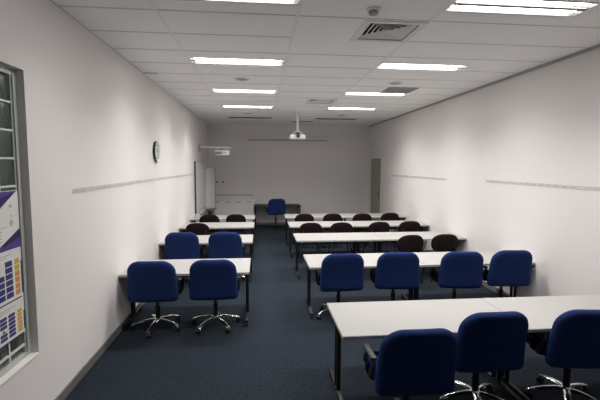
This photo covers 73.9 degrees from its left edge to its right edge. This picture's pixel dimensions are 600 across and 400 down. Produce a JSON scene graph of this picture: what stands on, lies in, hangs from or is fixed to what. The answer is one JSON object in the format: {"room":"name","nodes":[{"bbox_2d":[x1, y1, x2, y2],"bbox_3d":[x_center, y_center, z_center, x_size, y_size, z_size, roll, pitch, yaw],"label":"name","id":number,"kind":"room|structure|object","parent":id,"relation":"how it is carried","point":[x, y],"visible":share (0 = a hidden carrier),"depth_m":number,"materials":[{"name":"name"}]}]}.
{"room":"classroom","nodes":[
{"label":"classroom","id":0,"kind":"room"},
{"bbox_2d":[0,0,208,399],"bbox_3d":[-2.341,-0.266,5.857,0.200,3.407,14.220,0,5,-6],"label":"wall","id":1,"kind":"structure","parent":0,"point":[88,117],"depth_m":3.69,"materials":[{"name":"paint"}]},
{"bbox_2d":[0,64,39,385],"bbox_3d":[-1.886,0.221,1.680,0.136,2.058,2.425,0,5,-6],"label":"window","id":2,"kind":"structure","parent":1,"relation":"in","point":[15,355],"depth_m":2.75,"materials":[{"name":"silver metal"}]},
{"bbox_2d":[0,190,20,252],"bbox_3d":[-1.953,0.158,2.481,0.004,0.401,0.678,0,5,-6],"label":"poster","id":3,"kind":"object","parent":2,"relation":"attached to","point":[9,213],"visible":1,"depth_m":2.71,"materials":[{"name":"white paper"}]},
{"bbox_2d":[0,246,22,307],"bbox_3d":[-1.956,0.538,2.516,0.002,0.362,0.681,0,5,-6],"label":"poster","id":4,"kind":"object","parent":2,"relation":"attached to","point":[11,280],"visible":1,"depth_m":2.72,"materials":[{"name":"white paper"}]},
{"bbox_2d":[0,296,24,348],"bbox_3d":[-1.957,0.851,2.544,0.002,0.264,0.681,0,5,-6],"label":"poster","id":5,"kind":"object","parent":2,"relation":"attached to","point":[12,315],"visible":1,"depth_m":2.73,"materials":[{"name":"white paper"}]},
{"bbox_2d":[54,302,144,399],"bbox_3d":[-2.241,1.389,6.012,0.014,0.085,14.020,0,5,-6],"label":"baseboard","id":6,"kind":"structure","parent":1,"relation":"attached to","point":[64,393],"depth_m":3.84,"materials":[{"name":"grey"}]},
{"bbox_2d":[51,0,157,73],"bbox_3d":[-1.787,-1.501,2.237,0.200,0.008,6.950,0,5,-6],"label":"trim","id":7,"kind":"structure","parent":1,"relation":"attached to","point":[51,0],"depth_m":4.10,"materials":[{"name":"grey"}]},
{"bbox_2d":[72,173,192,193],"bbox_3d":[-2.322,-0.357,6.693,0.003,0.042,6.410,0,5,-6],"label":"strip","id":8,"kind":"object","parent":1,"relation":"attached to","point":[84,189],"visible":1,"depth_m":4.67,"materials":[{"name":"grey metal"}]},
{"bbox_2d":[153,141,160,161],"bbox_3d":[-2.267,-0.764,6.314,0.042,0.330,0.330,0,5,-6],"label":"wall clock","id":9,"kind":"object","parent":1,"relation":"attached to","point":[156,146],"visible":1,"depth_m":6.27,"materials":[{"name":"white plastic"}]},
{"bbox_2d":[194,161,205,214],"bbox_3d":[-2.679,-0.309,10.833,0.109,1.460,1.600,0,5,-6],"label":"whiteboard","id":10,"kind":"object","parent":1,"relation":"attached to","point":[199,167],"visible":0.83,"depth_m":10.53,"materials":[{"name":"grey plastic"}]},
{"bbox_2d":[198,144,230,155],"bbox_3d":[-2.304,-1.351,10.795,0.860,0.285,0.308,0,5,-6],"label":"projector","id":11,"kind":"object","parent":1,"relation":"attached to","point":[221,152],"visible":1,"depth_m":10.69,"materials":[{"name":"grey plastic"}]},
{"bbox_2d":[208,124,369,221],"bbox_3d":[-0.313,-0.898,13.151,5.285,3.407,0.150,0,5,-6],"label":"wall","id":12,"kind":"structure","parent":0,"point":[331,176],"depth_m":13.08,"materials":[{"name":"paint"}]},
{"bbox_2d":[216,194,253,195],"bbox_3d":[-2.120,-0.166,12.940,1.240,0.060,0.036,0,5,-6],"label":"duct","id":13,"kind":"object","parent":12,"relation":"attached to","point":[216,194],"visible":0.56,"depth_m":12.93,"materials":[{"name":"white metal"}]},
{"bbox_2d":[254,222,287,224],"bbox_3d":[-0.311,0.763,13.215,5.257,0.085,0.014,0,5,-6],"label":"baseboard","id":14,"kind":"structure","parent":12,"relation":"attached to","point":[257,223],"depth_m":13.13,"materials":[{"name":"grey"}]},
{"bbox_2d":[247,136,327,140],"bbox_3d":[-0.387,-1.988,12.908,2.630,0.126,0.124,0,5,-6],"label":"projection screen","id":15,"kind":"object","parent":12,"relation":"attached to","point":[249,137],"visible":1,"depth_m":12.84,"materials":[{"name":"white"}]},
{"bbox_2d":[52,0,599,125],"bbox_3d":[0.394,-1.874,5.987,5.285,0.105,14.020,0,5,-6],"label":"ceiling","id":16,"kind":"structure","parent":0,"point":[312,37],"depth_m":4.45,"materials":[{"name":"tile"}]},
{"bbox_2d":[190,58,284,65],"bbox_3d":[-0.781,-1.784,5.046,1.170,0.076,0.280,0,5,-6],"label":"ceiling light","id":17,"kind":"object","parent":16,"relation":"attached to","point":[194,60],"visible":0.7,"depth_m":5.13,"materials":[{"name":"grey plastic"}]},
{"bbox_2d":[234,77,249,80],"bbox_3d":[-0.882,-1.831,6.056,0.254,0.010,0.254,0,5,-6],"label":"ceiling speaker","id":18,"kind":"object","parent":16,"relation":"attached to","point":[236,78],"visible":1,"depth_m":6.04,"materials":[{"name":"white metal"}]},
{"bbox_2d":[210,89,277,93],"bbox_3d":[-0.984,-1.963,7.078,1.170,0.076,0.280,0,5,-6],"label":"ceiling light","id":19,"kind":"object","parent":16,"relation":"attached to","point":[212,90],"visible":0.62,"depth_m":7.15,"materials":[{"name":"grey plastic"}]},
{"bbox_2d":[221,106,273,108],"bbox_3d":[-1.175,-2.133,9.001,1.170,0.076,0.280,0,5,-6],"label":"ceiling light","id":20,"kind":"object","parent":16,"relation":"attached to","point":[221,106],"visible":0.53,"depth_m":9.07,"materials":[{"name":"grey plastic"}]},
{"bbox_2d":[229,117,271,118],"bbox_3d":[-1.376,-2.310,11.008,1.170,0.076,0.280,0,5,-6],"label":"ceiling light","id":21,"kind":"object","parent":16,"relation":"attached to","point":[229,117],"visible":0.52,"depth_m":11.02,"materials":[{"name":"grey"}]},
{"bbox_2d":[205,0,298,4],"bbox_3d":[-0.581,-1.607,3.034,1.170,0.076,0.280,0,5,-6],"label":"ceiling light","id":22,"kind":"object","parent":16,"relation":"attached to","point":[296,2],"visible":1,"depth_m":3.20,"materials":[{"name":"grey plastic"}]},
{"bbox_2d":[290,112,305,139],"bbox_3d":[-0.059,-1.826,9.810,0.380,0.672,0.310,0,5,-6],"label":"ceiling projector","id":23,"kind":"object","parent":16,"relation":"hanging from","point":[296,136],"visible":1,"depth_m":9.76,"materials":[{"name":"white plastic"}]},
{"bbox_2d":[305,99,336,103],"bbox_3d":[0.421,-2.060,8.153,0.590,0.103,0.590,0,5,-6],"label":"ceiling vent","id":24,"kind":"object","parent":16,"relation":"in","point":[309,101],"visible":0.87,"depth_m":8.22,"materials":[{"name":"grey metal"}]},
{"bbox_2d":[316,118,355,119],"bbox_3d":[1.012,-2.322,11.245,1.170,0.076,0.280,0,5,-6],"label":"ceiling light","id":25,"kind":"object","parent":16,"relation":"attached to","point":[316,118],"visible":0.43,"depth_m":11.37,"materials":[{"name":"grey"}]},
{"bbox_2d":[328,108,376,109],"bbox_3d":[1.213,-2.145,9.238,1.170,0.076,0.280,0,5,-6],"label":"ceiling light","id":26,"kind":"object","parent":16,"relation":"attached to","point":[328,108],"visible":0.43,"depth_m":9.33,"materials":[{"name":"grey plastic"}]},
{"bbox_2d":[366,6,380,15],"bbox_3d":[0.612,-1.566,3.323,0.124,0.050,0.124,0,5,-6],"label":"smoke detector","id":27,"kind":"object","parent":16,"relation":"attached to","point":[372,10],"visible":1,"depth_m":3.29,"materials":[{"name":"white plastic"}]},
{"bbox_2d":[344,92,408,95],"bbox_3d":[1.405,-1.975,7.315,1.170,0.076,0.280,0,5,-6],"label":"ceiling light","id":28,"kind":"object","parent":16,"relation":"attached to","point":[347,93],"visible":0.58,"depth_m":7.40,"materials":[{"name":"grey plastic"}]},
{"bbox_2d":[350,20,427,42],"bbox_3d":[0.847,-1.684,3.890,0.590,0.103,0.590,0,5,-6],"label":"ceiling vent","id":29,"kind":"object","parent":16,"relation":"in","point":[370,30],"visible":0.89,"depth_m":3.93,"materials":[{"name":"grey metal"}]},
{"bbox_2d":[387,81,402,84],"bbox_3d":[1.506,-1.844,6.303,0.254,0.010,0.254,0,5,-6],"label":"ceiling speaker","id":30,"kind":"object","parent":16,"relation":"attached to","point":[393,82],"visible":1,"depth_m":6.29,"materials":[{"name":"white metal"}]},
{"bbox_2d":[380,87,418,93],"bbox_3d":[1.715,-1.897,6.924,0.520,0.012,0.560,0,5,-6],"label":"ceiling vent","id":31,"kind":"object","parent":16,"relation":"in","point":[391,90],"visible":1,"depth_m":6.87,"materials":[{"name":"grey"}]},
{"bbox_2d":[376,63,467,70],"bbox_3d":[1.607,-1.796,5.283,1.170,0.076,0.280,0,5,-6],"label":"ceiling light","id":32,"kind":"object","parent":16,"relation":"attached to","point":[382,65],"visible":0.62,"depth_m":5.37,"materials":[{"name":"white plastic"}]},
{"bbox_2d":[445,0,598,16],"bbox_3d":[1.808,-1.619,3.271,1.170,0.076,0.280,0,5,-6],"label":"ceiling light","id":33,"kind":"object","parent":16,"relation":"attached to","point":[527,7],"visible":0.9,"depth_m":3.33,"materials":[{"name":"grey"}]},
{"bbox_2d":[64,224,599,399],"bbox_3d":[0.281,1.468,6.271,5.685,0.100,14.220,0,5,-6],"label":"floor","id":34,"kind":"structure","parent":0,"point":[282,353],"depth_m":4.22,"materials":[{"name":"blue carpet"}]},
{"bbox_2d":[126,261,183,338],"bbox_3d":[-1.702,1.101,4.737,0.627,0.884,0.602,0,5,-5],"label":"chair","id":35,"kind":"object","parent":34,"relation":"on","point":[147,281],"visible":0.97,"depth_m":4.50,"materials":[{"name":"blue fabric"}]},
{"bbox_2d":[164,232,202,277],"bbox_3d":[-1.930,0.931,6.657,0.631,0.884,0.614,0,5,-6],"label":"chair","id":36,"kind":"object","parent":34,"relation":"on","point":[178,245],"visible":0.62,"depth_m":6.39,"materials":[{"name":"blue fabric"}]},
{"bbox_2d":[118,258,250,329],"bbox_3d":[-1.394,1.173,5.094,1.508,0.680,0.740,0,5,-6],"label":"table","id":37,"kind":"object","parent":34,"relation":"on","point":[182,266],"visible":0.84,"depth_m":5.09,"materials":[{"name":"white laminate"}]},
{"bbox_2d":[186,223,209,254],"bbox_3d":[-2.042,0.837,8.075,0.464,0.825,0.514,0,5,-6],"label":"chair","id":38,"kind":"object","parent":34,"relation":"on","point":[196,228],"visible":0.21,"depth_m":7.82,"materials":[{"name":"black fabric"}]},
{"bbox_2d":[159,235,252,280],"bbox_3d":[-1.579,1.010,6.949,1.508,0.680,0.740,0,5,-6],"label":"table","id":39,"kind":"object","parent":34,"relation":"on","point":[203,239],"visible":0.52,"depth_m":6.94,"materials":[{"name":"white laminate"}]},
{"bbox_2d":[199,215,219,245],"bbox_3d":[-2.104,0.721,9.390,0.464,0.825,0.514,0,5,-6],"label":"chair","id":40,"kind":"object","parent":34,"relation":"on","point":[205,218],"visible":0.37,"depth_m":9.14,"materials":[{"name":"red fabric"}]},
{"bbox_2d":[205,167,216,214],"bbox_3d":[-2.618,-0.027,11.858,0.240,1.880,0.442,3,6,30],"label":"flip chart","id":41,"kind":"object","parent":34,"relation":"on","point":[210,191],"visible":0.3,"depth_m":11.85,"materials":[{"name":"white plastic"}]},
{"bbox_2d":[187,259,241,333],"bbox_3d":[-1.028,1.094,4.840,0.620,0.884,0.635,0,5,-7],"label":"chair","id":42,"kind":"object","parent":34,"relation":"on","point":[215,280],"visible":0.97,"depth_m":4.58,"materials":[{"name":"blue fabric"}]},
{"bbox_2d":[179,222,253,258],"bbox_3d":[-1.740,0.868,8.560,1.508,0.680,0.740,0,5,-6],"label":"table","id":43,"kind":"object","parent":34,"relation":"on","point":[212,225],"visible":0.61,"depth_m":8.44,"materials":[{"name":"white laminate"}]},
{"bbox_2d":[190,215,254,245],"bbox_3d":[-1.868,0.754,9.845,1.508,0.680,0.740,0,5,-6],"label":"table","id":44,"kind":"object","parent":34,"relation":"on","point":[196,217],"visible":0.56,"depth_m":9.72,"materials":[{"name":"white laminate"}]},
{"bbox_2d":[206,232,245,280],"bbox_3d":[-1.226,0.932,6.682,0.632,0.884,0.623,0,5,-6],"label":"chair","id":45,"kind":"object","parent":34,"relation":"on","point":[221,245],"visible":0.63,"depth_m":6.41,"materials":[{"name":"blue fabric"}]},
{"bbox_2d":[213,198,253,221],"bbox_3d":[-2.120,0.402,12.770,1.306,0.870,0.444,0,5,-6],"label":"storage cabinet","id":46,"kind":"object","parent":34,"relation":"on","point":[225,206],"visible":0.57,"depth_m":12.56,"materials":[{"name":"white wood"}]},
{"bbox_2d":[216,198,253,199],"bbox_3d":[-2.119,-0.020,12.738,1.306,0.025,0.435,0,5,-6],"label":"countertop","id":47,"kind":"structure","parent":46,"relation":"on","point":[220,198],"depth_m":12.58,"materials":[{"name":"white laminate"}]},
{"bbox_2d":[226,214,246,248],"bbox_3d":[-1.507,0.716,9.469,0.464,0.825,0.514,0,5,-6],"label":"chair","id":48,"kind":"object","parent":34,"relation":"on","point":[233,217],"visible":0.59,"depth_m":9.22,"materials":[{"name":"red fabric"}]},
{"bbox_2d":[265,199,285,229],"bbox_3d":[-0.745,0.411,12.256,0.624,0.950,0.634,-1,5,-12],"label":"chair","id":49,"kind":"object","parent":34,"relation":"on","point":[275,206],"visible":0.99,"depth_m":12.00,"materials":[{"name":"blue fabric"}]},
{"bbox_2d":[254,204,300,227],"bbox_3d":[-0.733,0.498,12.818,1.470,0.680,0.660,0,5,-6],"label":"desk","id":50,"kind":"object","parent":34,"relation":"on","point":[298,206],"visible":0.7,"depth_m":12.60,"materials":[{"name":"grey"}]},
{"bbox_2d":[293,214,313,247],"bbox_3d":[0.084,0.710,9.607,0.464,0.825,0.514,0,5,-6],"label":"chair","id":51,"kind":"object","parent":34,"relation":"on","point":[301,217],"visible":0.44,"depth_m":9.35,"materials":[{"name":"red fabric"}]},
{"bbox_2d":[298,223,321,262],"bbox_3d":[0.200,0.836,8.177,0.464,0.825,0.514,0,5,-4],"label":"chair","id":52,"kind":"object","parent":34,"relation":"on","point":[306,227],"visible":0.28,"depth_m":7.93,"materials":[{"name":"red fabric"}]},
{"bbox_2d":[284,214,346,244],"bbox_3d":[0.363,0.733,10.182,1.508,0.680,0.740,0,5,-6],"label":"table","id":53,"kind":"object","parent":34,"relation":"on","point":[287,216],"visible":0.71,"depth_m":10.07,"materials":[{"name":"white laminate"}]},
{"bbox_2d":[288,221,360,257],"bbox_3d":[0.504,0.857,8.775,1.508,0.680,0.740,0,5,-6],"label":"table","id":54,"kind":"object","parent":34,"relation":"on","point":[324,224],"visible":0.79,"depth_m":8.76,"materials":[{"name":"white laminate"}]},
{"bbox_2d":[320,213,341,247],"bbox_3d":[0.756,0.707,9.674,0.464,0.825,0.514,0,5,-5],"label":"chair","id":55,"kind":"object","parent":34,"relation":"on","point":[328,217],"visible":0.43,"depth_m":9.42,"materials":[{"name":"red fabric"}]},
{"bbox_2d":[293,232,382,278],"bbox_3d":[0.657,0.993,7.234,1.508,0.680,0.740,0,5,-6],"label":"table","id":56,"kind":"object","parent":34,"relation":"on","point":[362,236],"visible":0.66,"depth_m":7.10,"materials":[{"name":"white laminate"}]},
{"bbox_2d":[315,253,364,319],"bbox_3d":[0.505,1.073,5.148,0.620,0.884,0.592,0,5,-8],"label":"chair","id":57,"kind":"object","parent":34,"relation":"on","point":[338,273],"visible":0.76,"depth_m":4.91,"materials":[{"name":"blue fabric"}]},
{"bbox_2d":[328,222,352,253],"bbox_3d":[0.825,0.834,8.229,0.464,0.825,0.514,0,5,-3],"label":"chair","id":58,"kind":"object","parent":34,"relation":"on","point":[340,227],"visible":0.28,"depth_m":7.98,"materials":[{"name":"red fabric"}]},
{"bbox_2d":[350,213,371,247],"bbox_3d":[1.475,0.706,9.715,0.464,0.825,0.514,0,5,-2],"label":"chair","id":59,"kind":"object","parent":34,"relation":"on","point":[362,216],"visible":0.43,"depth_m":9.46,"materials":[{"name":"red fabric"}]},
{"bbox_2d":[303,253,424,318],"bbox_3d":[0.833,1.148,5.475,1.508,0.680,0.740,0,5,-6],"label":"table","id":60,"kind":"object","parent":34,"relation":"on","point":[314,261],"visible":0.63,"depth_m":5.41,"materials":[{"name":"white laminate"}]},
{"bbox_2d":[342,213,405,231],"bbox_3d":[1.867,0.726,10.331,1.508,0.680,0.740,0,5,-6],"label":"table","id":61,"kind":"object","parent":34,"relation":"on","point":[348,215],"visible":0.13,"depth_m":10.22,"materials":[{"name":"white laminate"}]},
{"bbox_2d":[363,222,389,252],"bbox_3d":[1.593,0.828,8.335,0.464,0.825,0.514,0,5,-7],"label":"chair","id":62,"kind":"object","parent":34,"relation":"on","point":[376,226],"visible":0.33,"depth_m":8.09,"materials":[{"name":"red fabric"}]},
{"bbox_2d":[380,213,398,242],"bbox_3d":[2.158,0.695,9.873,0.464,0.825,0.514,0,5,-6],"label":"chair","id":63,"kind":"object","parent":34,"relation":"on","point":[387,216],"visible":0.35,"depth_m":9.62,"materials":[{"name":"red fabric"}]},
{"bbox_2d":[354,220,429,252],"bbox_3d":[2.007,0.850,8.925,1.508,0.680,0.740,0,5,-6],"label":"table","id":64,"kind":"object","parent":34,"relation":"on","point":[361,223],"visible":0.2,"depth_m":8.83,"materials":[{"name":"white laminate"}]},
{"bbox_2d":[370,252,419,300],"bbox_3d":[1.236,1.067,5.250,0.628,0.884,0.605,0,5,-2],"label":"chair","id":65,"kind":"object","parent":34,"relation":"on","point":[394,270],"visible":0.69,"depth_m":5.00,"materials":[{"name":"blue fabric"}]},
{"bbox_2d":[391,235,422,282],"bbox_3d":[1.805,0.961,6.825,0.464,0.825,0.514,-1,5,-9],"label":"chair","id":66,"kind":"object","parent":34,"relation":"on","point":[408,243],"visible":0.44,"depth_m":6.58,"materials":[{"name":"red fabric"}]},
{"bbox_2d":[393,221,420,250],"bbox_3d":[2.263,0.819,8.462,0.464,0.825,0.514,0,5,-2],"label":"chair","id":67,"kind":"object","parent":34,"relation":"on","point":[407,226],"visible":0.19,"depth_m":8.21,"materials":[{"name":"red fabric"}]},
{"bbox_2d":[363,328,457,399],"bbox_3d":[0.783,1.269,2.932,0.626,0.884,0.633,0,5,-6],"label":"chair","id":68,"kind":"object","parent":34,"relation":"on","point":[407,363],"visible":1,"depth_m":2.66,"materials":[{"name":"blue fabric"}]},
{"bbox_2d":[372,231,466,252],"bbox_3d":[2.161,0.986,7.383,1.508,0.680,0.740,0,5,-6],"label":"table","id":69,"kind":"object","parent":34,"relation":"on","point":[386,236],"visible":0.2,"depth_m":7.33,"materials":[{"name":"white laminate"}]},
{"bbox_2d":[327,298,530,399],"bbox_3d":[1.034,1.326,3.460,1.508,0.680,0.740,0,5,-6],"label":"table","id":70,"kind":"object","parent":34,"relation":"on","point":[377,319],"visible":0.62,"depth_m":3.41,"materials":[{"name":"grey laminate"}]},
{"bbox_2d":[422,234,457,281],"bbox_3d":[2.430,0.956,6.917,0.464,0.825,0.514,0,5,-2],"label":"chair","id":71,"kind":"object","parent":34,"relation":"on","point":[442,242],"visible":0.56,"depth_m":6.67,"materials":[{"name":"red fabric"}]},
{"bbox_2d":[430,251,483,298],"bbox_3d":[2.062,1.064,5.320,0.626,0.884,0.633,0,5,0],"label":"chair","id":72,"kind":"object","parent":34,"relation":"on","point":[458,269],"visible":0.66,"depth_m":5.05,"materials":[{"name":"blue fabric"}]},
{"bbox_2d":[406,251,534,299],"bbox_3d":[2.336,1.141,5.624,1.508,0.680,0.740,0,5,-6],"label":"table","id":73,"kind":"object","parent":34,"relation":"on","point":[429,259],"visible":0.22,"depth_m":5.63,"materials":[{"name":"white laminate"}]},
{"bbox_2d":[438,311,528,399],"bbox_3d":[1.431,1.244,3.240,0.632,0.884,0.621,0,5,-6],"label":"chair","id":74,"kind":"object","parent":34,"relation":"on","point":[487,341],"visible":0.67,"depth_m":2.98,"materials":[{"name":"blue fabric"}]},
{"bbox_2d":[482,250,532,297],"bbox_3d":[2.726,1.059,5.400,0.632,0.884,0.615,0,5,-3],"label":"chair","id":75,"kind":"object","parent":34,"relation":"on","point":[506,267],"visible":0.72,"depth_m":5.14,"materials":[{"name":"blue fabric"}]},
{"bbox_2d":[480,295,599,399],"bbox_3d":[2.537,1.319,3.610,1.508,0.680,0.740,0,5,-6],"label":"table","id":76,"kind":"object","parent":34,"relation":"on","point":[541,312],"visible":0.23,"depth_m":3.64,"materials":[{"name":"white laminate"}]},
{"bbox_2d":[524,309,599,399],"bbox_3d":[2.218,1.241,3.303,0.626,0.884,0.633,0,5,0],"label":"chair","id":77,"kind":"object","parent":34,"relation":"on","point":[573,341],"visible":0.92,"depth_m":3.06,"materials":[{"name":"blue fabric"}]},
{"bbox_2d":[369,48,599,296],"bbox_3d":[3.092,-0.292,6.396,0.150,3.407,14.220,0,5,-6],"label":"wall","id":78,"kind":"structure","parent":0,"point":[541,125],"depth_m":5.74,"materials":[{"name":"paint"}]},
{"bbox_2d":[371,158,380,220],"bbox_3d":[2.365,-0.223,12.640,0.065,2.170,0.930,0,5,-6],"label":"door","id":79,"kind":"structure","parent":78,"relation":"in","point":[376,163],"depth_m":12.61,"materials":[{"name":"beige wood"}]},
{"bbox_2d":[392,175,446,180],"bbox_3d":[2.711,-0.543,9.443,0.003,0.042,3.280,0,5,-6],"label":"strip","id":80,"kind":"object","parent":78,"relation":"attached to","point":[444,179],"visible":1,"depth_m":8.98,"materials":[{"name":"grey"}]},
{"bbox_2d":[421,249,512,296],"bbox_3d":[3.067,1.418,5.904,0.014,0.085,12.750,0,5,-6],"label":"baseboard","id":81,"kind":"structure","parent":78,"relation":"attached to","point":[493,288],"depth_m":6.27,"materials":[{"name":"grey"}]},
{"bbox_2d":[369,44,599,126],"bbox_3d":[3.006,-1.824,6.252,0.035,0.030,14.020,0,5,-6],"label":"trim","id":82,"kind":"structure","parent":78,"relation":"attached to","point":[598,45],"depth_m":5.71,"materials":[{"name":"grey"}]},
{"bbox_2d":[486,180,599,190],"bbox_3d":[3.148,-0.183,5.054,0.003,0.042,2.830,0,5,-6],"label":"strip","id":83,"kind":"object","parent":78,"relation":"attached to","point":[488,181],"visible":1,"depth_m":5.05,"materials":[{"name":"grey metal"}]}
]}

